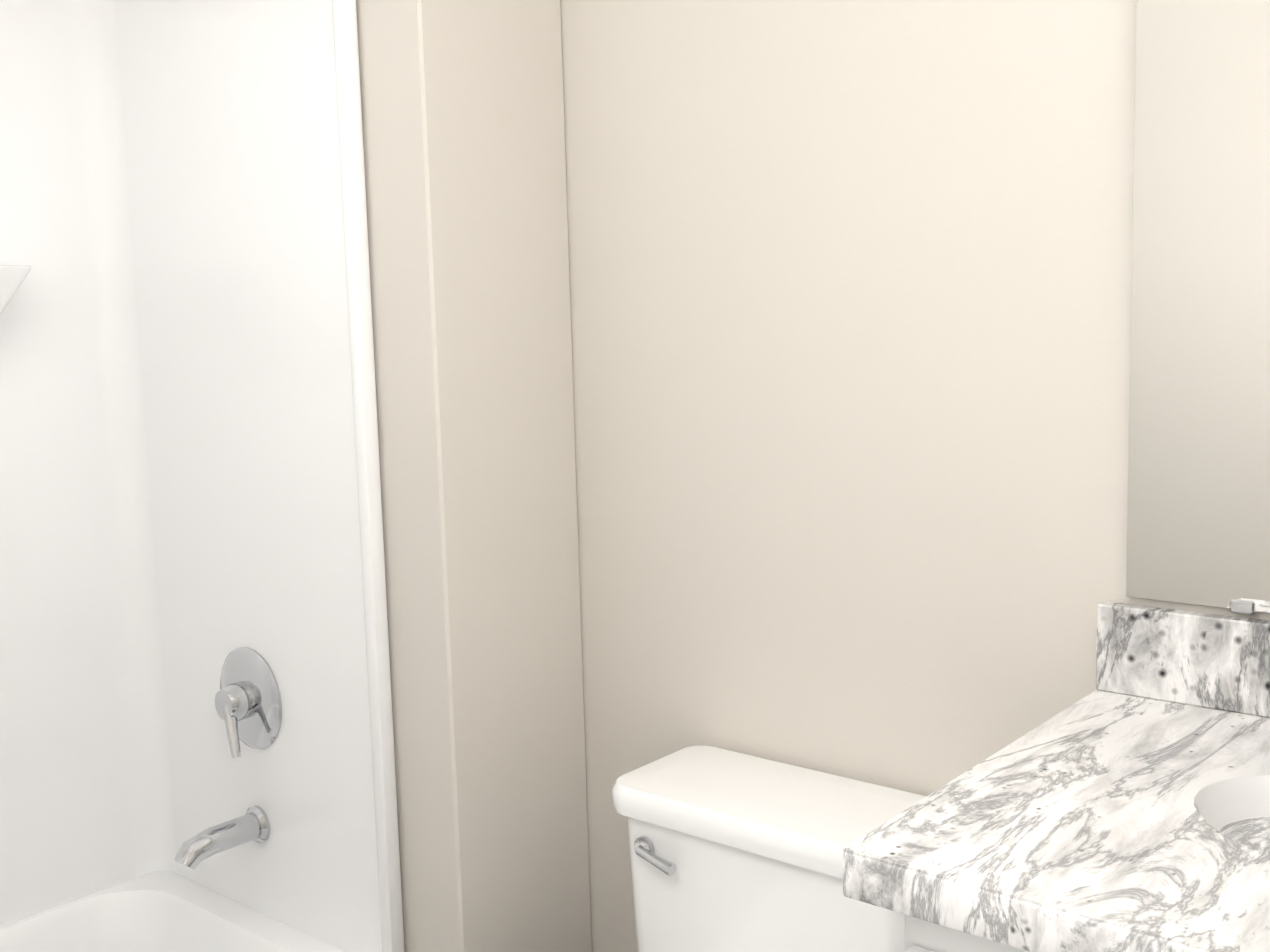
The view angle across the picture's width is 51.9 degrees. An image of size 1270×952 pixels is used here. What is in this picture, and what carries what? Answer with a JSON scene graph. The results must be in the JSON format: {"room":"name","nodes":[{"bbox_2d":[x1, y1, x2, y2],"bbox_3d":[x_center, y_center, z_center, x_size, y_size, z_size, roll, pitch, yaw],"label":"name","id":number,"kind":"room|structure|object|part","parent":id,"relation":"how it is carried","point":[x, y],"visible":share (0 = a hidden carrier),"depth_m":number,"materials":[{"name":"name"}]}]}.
{"room":"bathroom","nodes":[
{"label":"bathroom","id":0,"kind":"room"},
{"bbox_2d":[356,0,591,951],"bbox_3d":[-0.475,-0.107,2.087,0.781,2.440,0.271,4,9,40],"label":"wall","id":1,"kind":"structure","parent":0,"point":[462,107],"depth_m":1.82,"materials":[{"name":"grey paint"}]},
{"bbox_2d":[560,0,1269,951],"bbox_3d":[0.259,-0.083,1.716,2.583,2.440,0.100,4,9,40],"label":"wall","id":2,"kind":"structure","parent":0,"point":[850,294],"depth_m":1.64,"materials":[{"name":"beige paint"}]},
{"bbox_2d":[1126,0,1269,614],"bbox_3d":[0.817,-0.286,1.141,0.753,0.893,0.010,4,9,40],"label":"mirror","id":3,"kind":"object","parent":2,"relation":"attached to","point":[1198,524],"visible":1,"depth_m":1.35,"materials":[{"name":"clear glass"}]},
{"bbox_3d":[-0.299,1.268,1.162,2.583,0.080,1.952,4,9,40],"label":"floor","id":4,"kind":"structure","parent":0,"visible":0},
{"bbox_2d":[0,0,404,951],"bbox_3d":[-1.073,0.152,1.479,0.660,2.103,1.478,4,9,40],"label":"bathtub","id":5,"kind":"object","parent":4,"relation":"on","point":[196,736],"visible":1,"depth_m":2.06,"materials":[{"name":"white plastic"}]},
{"bbox_3d":[-0.677,-0.067,1.941,0.164,1.801,0.221,4,9,40],"label":"shower trim","id":6,"kind":"part","parent":5,"relation":"part of","materials":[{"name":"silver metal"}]},
{"bbox_2d":[612,746,926,951],"bbox_3d":[0.031,0.801,1.470,0.452,0.755,0.746,4,9,40],"label":"toilet","id":7,"kind":"object","parent":4,"relation":"on","point":[731,851],"visible":0.69,"depth_m":1.60,"materials":[{"name":"white ceramic"}]},
{"bbox_2d":[843,601,1269,951],"bbox_3d":[0.665,0.665,1.041,0.806,1.093,0.565,4,9,40],"label":"bathroom vanity","id":8,"kind":"object","parent":4,"relation":"on","point":[1124,806],"visible":1,"depth_m":1.09,"materials":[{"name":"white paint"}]}
]}

